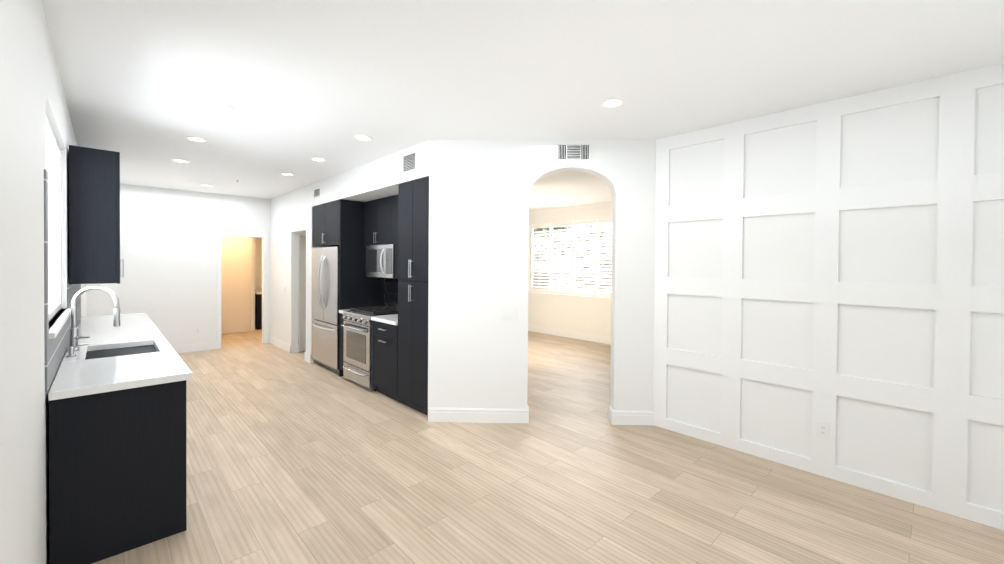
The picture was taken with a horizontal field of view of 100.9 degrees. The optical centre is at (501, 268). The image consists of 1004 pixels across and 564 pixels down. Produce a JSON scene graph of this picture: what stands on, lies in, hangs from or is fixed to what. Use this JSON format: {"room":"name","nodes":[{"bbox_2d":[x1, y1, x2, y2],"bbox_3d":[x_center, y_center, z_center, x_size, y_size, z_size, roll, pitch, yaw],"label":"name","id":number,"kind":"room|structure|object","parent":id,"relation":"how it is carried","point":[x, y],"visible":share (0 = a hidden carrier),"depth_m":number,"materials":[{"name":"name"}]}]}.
{"room":"kitchen","nodes":[
{"label":"kitchen","id":0,"kind":"room"},
{"bbox_2d":[0,0,85,563],"bbox_3d":[-2.560,0.125,2.285,0.128,2.780,11.190,0,1,-44],"label":"wall","id":1,"kind":"structure","parent":0,"point":[32,94],"depth_m":1.58,"materials":[{"name":"white paint"}]},
{"bbox_2d":[46,115,60,320],"bbox_3d":[-2.829,-0.290,2.559,0.060,1.200,1.470,0,1,-44],"label":"window","id":2,"kind":"structure","parent":1,"relation":"in","point":[54,224],"depth_m":3.05,"materials":[{"name":"glass"}]},
{"bbox_2d":[49,308,70,338],"bbox_3d":[-2.823,0.325,2.577,0.150,0.030,1.530,0,1,-44],"label":"sill","id":3,"kind":"structure","parent":1,"relation":"attached to","point":[56,327],"depth_m":2.42,"materials":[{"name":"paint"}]},
{"bbox_2d":[69,145,120,283],"bbox_3d":[-3.594,-0.424,3.670,0.288,1.071,1.068,0,1,-44],"label":"upper cabinet","id":4,"kind":"object","parent":1,"relation":"attached to","point":[94,216],"depth_m":3.28,"materials":[{"name":"laminate"}]},
{"bbox_2d":[86,184,305,345],"bbox_3d":[-4.907,0.045,7.698,3.980,2.780,0.120,0,1,-44],"label":"wall","id":5,"kind":"structure","parent":0,"point":[167,285],"depth_m":7.03,"materials":[{"name":"white paint"}]},
{"bbox_2d":[172,341,216,352],"bbox_3d":[-5.702,1.371,6.869,1.620,0.135,0.016,0,1,-44],"label":"baseboard","id":6,"kind":"structure","parent":5,"relation":"attached to","point":[207,345],"depth_m":7.21,"materials":[{"name":"paint"}]},
{"bbox_2d":[195,327,199,334],"bbox_3d":[-5.315,1.083,7.238,0.075,0.125,0.008,0,1,-44],"label":"electrical outlet","id":7,"kind":"object","parent":5,"relation":"attached to","point":[197,330],"visible":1,"depth_m":7.23,"materials":[{"name":"white plastic"}]},
{"bbox_2d":[217,232,267,348],"bbox_3d":[-4.812,0.386,7.701,0.820,2.100,0.016,0,1,-44],"label":"door frame","id":8,"kind":"structure","parent":5,"relation":"attached to","point":[264,236],"depth_m":7.63,"materials":[{"name":"paint"}]},
{"bbox_2d":[221,236,256,333],"bbox_3d":[-6.071,0.022,8.972,1.300,2.780,0.150,0,1,-44],"label":"wall","id":9,"kind":"structure","parent":0,"point":[256,264],"depth_m":9.45,"materials":[{"name":"white paint"}]},
{"bbox_2d":[221,240,247,333],"bbox_3d":[-5.898,0.392,8.995,0.660,2.018,0.095,0,1,-44],"label":"hall door","id":10,"kind":"structure","parent":9,"relation":"in","point":[234,286],"depth_m":9.05,"materials":[{"name":"paint"}]},
{"bbox_2d":[221,237,250,331],"bbox_3d":[-5.928,0.362,9.026,0.800,2.100,0.020,0,1,-44],"label":"door frame","id":11,"kind":"structure","parent":9,"relation":"attached to","point":[249,273],"depth_m":9.27,"materials":[{"name":"paint"}]},
{"bbox_2d":[257,238,261,290],"bbox_3d":[-5.690,0.009,10.382,1.360,2.780,0.120,0,1,-44],"label":"wall","id":12,"kind":"structure","parent":0,"point":[259,240],"depth_m":10.09,"materials":[{"name":"white paint"}]},
{"bbox_2d":[270,140,428,362],"bbox_3d":[-2.276,0.082,6.293,0.800,2.780,5.550,0,1,-44],"label":"wall","id":13,"kind":"structure","parent":0,"point":[291,211],"depth_m":6.59,"materials":[{"name":"white paint"}]},
{"bbox_2d":[269,336,293,352],"bbox_3d":[-4.054,1.375,7.587,0.046,0.135,1.256,0,1,-44],"label":"baseboard","id":14,"kind":"structure","parent":13,"relation":"attached to","point":[289,348],"depth_m":7.46,"materials":[{"name":"paint"}]},
{"bbox_2d":[304,352,310,362],"bbox_3d":[-3.052,1.395,6.540,0.046,0.135,0.266,0,1,-44],"label":"baseboard","id":15,"kind":"structure","parent":13,"relation":"attached to","point":[307,357],"depth_m":6.51,"materials":[{"name":"paint"}]},
{"bbox_2d":[313,187,320,198],"bbox_3d":[-2.792,-1.142,6.243,0.009,0.150,0.285,0,1,-44],"label":"air vent","id":16,"kind":"object","parent":13,"relation":"in","point":[316,192],"visible":0.98,"depth_m":6.24,"materials":[{"name":"white plastic"}]},
{"bbox_2d":[364,197,387,245],"bbox_3d":[-1.573,-0.631,5.711,0.323,0.621,0.767,0,1,-44],"label":"upper cabinet","id":17,"kind":"object","parent":13,"relation":"attached to","point":[380,221],"depth_m":5.61,"materials":[{"name":"laminate"}]},
{"bbox_2d":[366,244,397,278],"bbox_3d":[-1.500,-0.097,5.545,0.448,0.434,0.754,0,1,-44],"label":"microwave","id":18,"kind":"object","parent":17,"relation":"attached to","point":[381,261],"visible":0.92,"depth_m":5.33,"materials":[{"name":"metal"}]},
{"bbox_2d":[385,278,398,302],"bbox_3d":[-1.193,0.129,5.561,0.008,0.880,1.535,0,1,-44],"label":"backsplash","id":19,"kind":"structure","parent":13,"relation":"attached to","point":[391,289],"depth_m":5.97,"materials":[{"name":"black tile"}]},
{"bbox_2d":[388,195,397,243],"bbox_3d":[-1.043,-0.621,5.157,0.323,0.621,0.767,0,1,-44],"label":"upper cabinet","id":20,"kind":"object","parent":13,"relation":"attached to","point":[392,200],"depth_m":5.28,"materials":[{"name":"laminate"}]},
{"bbox_2d":[402,150,416,174],"bbox_3d":[-0.972,-1.111,4.341,0.009,0.210,0.280,0,1,-44],"label":"air vent","id":21,"kind":"object","parent":13,"relation":"in","point":[409,162],"visible":1,"depth_m":4.34,"materials":[{"name":"white plastic"}]},
{"bbox_2d":[42,0,1003,211],"bbox_3d":[-0.716,-1.350,5.758,8.000,0.120,13.900,0,1,-44],"label":"ceiling","id":22,"kind":"structure","parent":0,"point":[296,85],"depth_m":2.60,"materials":[{"name":"paint"}]},
{"bbox_2d":[171,159,188,162],"bbox_3d":[-3.888,-1.303,5.008,0.176,0.007,0.176,0,1,-44],"label":"recessed light","id":23,"kind":"object","parent":22,"relation":"in","point":[180,160],"visible":1,"depth_m":5.00,"materials":[{"name":"paint"}]},
{"bbox_2d":[186,136,206,141],"bbox_3d":[-3.038,-1.286,4.119,0.176,0.007,0.176,0,1,-44],"label":"recessed light","id":24,"kind":"object","parent":22,"relation":"in","point":[195,139],"visible":1,"depth_m":4.12,"materials":[{"name":"paint"}]},
{"bbox_2d":[280,173,293,175],"bbox_3d":[-2.967,-1.304,5.723,0.176,0.007,0.176,0,1,-44],"label":"recessed light","id":25,"kind":"object","parent":22,"relation":"in","point":[287,174],"visible":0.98,"depth_m":5.74,"materials":[{"name":"paint"}]},
{"bbox_2d":[310,157,325,161],"bbox_3d":[-2.165,-1.288,4.885,0.176,0.007,0.176,0,1,-44],"label":"recessed light","id":26,"kind":"object","parent":22,"relation":"in","point":[318,159],"visible":1,"depth_m":4.89,"materials":[{"name":"paint"}]},
{"bbox_2d":[354,135,372,140],"bbox_3d":[-1.349,-1.272,4.033,0.176,0.007,0.176,0,1,-44],"label":"recessed light","id":27,"kind":"object","parent":22,"relation":"in","point":[363,137],"visible":0.96,"depth_m":4.02,"materials":[{"name":"paint"}]},
{"bbox_2d":[600,98,624,107],"bbox_3d":[0.830,-1.244,3.115,0.176,0.007,0.176,0,1,-44],"label":"recessed light","id":28,"kind":"object","parent":22,"relation":"in","point":[612,103],"visible":0.94,"depth_m":3.11,"materials":[{"name":"paint"}]},
{"bbox_2d":[49,329,1003,563],"bbox_3d":[-0.739,1.540,5.791,8.000,0.100,13.900,0,1,-44],"label":"floor","id":29,"kind":"structure","parent":0,"point":[294,458],"depth_m":2.86,"materials":[{"name":"brown wood"}]},
{"bbox_2d":[48,285,191,563],"bbox_3d":[-3.304,0.802,3.579,0.574,1.385,3.790,0,1,-44],"label":"kitchen counter","id":30,"kind":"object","parent":29,"relation":"on","point":[117,435],"depth_m":2.24,"materials":[{"name":"laminate"}]},
{"bbox_2d":[255,291,261,329],"bbox_3d":[-5.624,0.974,9.961,0.630,0.860,0.595,0,1,-44],"label":"bathroom vanity","id":31,"kind":"object","parent":29,"relation":"on","point":[258,310],"visible":0.27,"depth_m":9.60,"materials":[{"name":"laminate"}]},
{"bbox_2d":[312,246,339,372],"bbox_3d":[-2.378,0.579,6.236,0.748,1.785,0.965,0,1,-44],"label":"fridge","id":32,"kind":"object","parent":29,"relation":"on","point":[325,305],"visible":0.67,"depth_m":5.95,"materials":[{"name":"metal"}]},
{"bbox_2d":[339,309,349,369],"bbox_3d":[-1.920,1.020,5.819,0.682,0.920,0.176,0,1,-44],"label":"base cabinet","id":33,"kind":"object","parent":29,"relation":"on","point":[342,320],"depth_m":5.62,"materials":[{"name":"laminate"}]},
{"bbox_2d":[312,199,384,376],"bbox_3d":[-2.354,0.259,6.258,0.698,2.426,1.066,0,1,-44],"label":"kitchen cabinet","id":34,"kind":"object","parent":29,"relation":"on","point":[340,223],"visible":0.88,"depth_m":5.82,"materials":[{"name":"laminate"}]},
{"bbox_2d":[341,302,397,390],"bbox_3d":[-1.632,0.987,5.440,0.743,1.000,0.758,0,1,-44],"label":"range","id":35,"kind":"object","parent":29,"relation":"on","point":[357,325],"visible":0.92,"depth_m":5.20,"materials":[{"name":"silver metal"}]},
{"bbox_2d":[371,314,402,403],"bbox_3d":[-1.130,1.036,4.981,0.699,0.920,0.588,0,1,-44],"label":"base cabinet","id":36,"kind":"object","parent":29,"relation":"on","point":[385,354],"depth_m":4.76,"materials":[{"name":"laminate"}]},
{"bbox_2d":[397,176,428,415],"bbox_3d":[-0.711,0.291,4.541,0.698,2.426,0.594,0,1,-44],"label":"pantry cabinet","id":37,"kind":"object","parent":29,"relation":"on","point":[413,262],"visible":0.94,"depth_m":4.31,"materials":[{"name":"laminate"}]},
{"bbox_2d":[428,139,655,410],"bbox_3d":[0.430,0.128,4.134,2.309,2.780,0.150,0,1,1],"label":"wall","id":38,"kind":"structure","parent":0,"point":[479,190],"depth_m":4.07,"materials":[{"name":"white paint"}]},
{"bbox_2d":[428,404,528,422],"bbox_3d":[-0.192,1.445,4.117,0.818,0.135,0.712,0,1,-44],"label":"baseboard","id":39,"kind":"structure","parent":38,"relation":"attached to","point":[475,415],"depth_m":4.07,"materials":[{"name":"paint"}]},
{"bbox_2d":[556,142,591,161],"bbox_3d":[0.700,-1.137,4.034,0.342,0.185,0.009,0,1,1],"label":"air vent","id":40,"kind":"object","parent":38,"relation":"in","point":[573,151],"visible":1,"depth_m":4.03,"materials":[{"name":"white plastic"}]},
{"bbox_2d":[608,405,653,425],"bbox_3d":[1.241,1.457,4.085,0.296,0.135,0.402,0,1,-44],"label":"baseboard","id":41,"kind":"structure","parent":38,"relation":"attached to","point":[615,417],"depth_m":4.04,"materials":[{"name":"paint"}]},
{"bbox_2d":[528,208,611,336],"bbox_3d":[2.674,0.105,7.658,0.120,2.780,9.320,0,1,-44],"label":"wall","id":42,"kind":"structure","parent":0,"point":[587,315],"depth_m":8.84,"materials":[{"name":"paint"}]},
{"bbox_2d":[528,324,610,344],"bbox_3d":[2.656,1.421,7.583,0.016,0.150,9.200,0,1,-44],"label":"baseboard","id":43,"kind":"structure","parent":42,"relation":"attached to","point":[546,330],"depth_m":8.80,"materials":[{"name":"paint"}]},
{"bbox_2d":[528,215,611,299],"bbox_3d":[1.497,-0.235,8.810,0.114,1.665,2.580,0,1,-44],"label":"window shutter","id":44,"kind":"object","parent":42,"relation":"attached to","point":[582,292],"visible":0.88,"depth_m":8.81,"materials":[{"name":"white wood"}]},
{"bbox_2d":[529,202,611,215],"bbox_3d":[2.582,-1.235,7.601,0.085,0.100,9.000,0,1,-44],"label":"crown molding","id":45,"kind":"structure","parent":42,"relation":"attached to","point":[574,209],"depth_m":8.74,"materials":[{"name":"white wood"}]},
{"bbox_2d":[667,84,1003,511],"bbox_3d":[2.944,0.165,2.617,0.120,2.780,4.060,0,1,-44],"label":"wall","id":46,"kind":"structure","parent":0,"point":[899,143],"depth_m":2.96,"materials":[{"name":"white paint"}]},
{"bbox_2d":[653,63,1003,529],"bbox_3d":[2.852,0.164,2.612,0.020,2.780,3.940,0,1,-44],"label":"wall paneling","id":47,"kind":"structure","parent":46,"relation":"attached to","point":[953,298],"depth_m":3.02,"materials":[{"name":"paint"}]},
{"bbox_2d":[817,420,829,439],"bbox_3d":[2.388,1.200,3.080,0.008,0.125,0.075,0,1,-44],"label":"electrical outlet","id":48,"kind":"object","parent":47,"relation":"attached to","point":[823,430],"visible":1,"depth_m":3.08,"materials":[{"name":"white plastic"}]},
{"bbox_3d":[-2.944,0.057,8.047,0.660,2.780,2.090,0,1,-44],"label":"wall","id":49,"kind":"structure","parent":0,"visible":0},
{"bbox_2d":[299,235,305,351],"bbox_3d":[-3.266,0.430,7.431,0.699,2.018,0.054,0,1,-44],"label":"closet door","id":50,"kind":"structure","parent":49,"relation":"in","point":[302,293],"depth_m":7.21,"materials":[{"name":"paint"}]},
{"label":"outside","id":51,"kind":"structure","parent":0,"visible":0},
{"bbox_2d":[533,223,611,292],"bbox_3d":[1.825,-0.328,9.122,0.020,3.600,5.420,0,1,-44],"label":"window blinds","id":52,"kind":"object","parent":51,"point":[576,227],"depth_m":9.29,"materials":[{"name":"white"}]}
]}

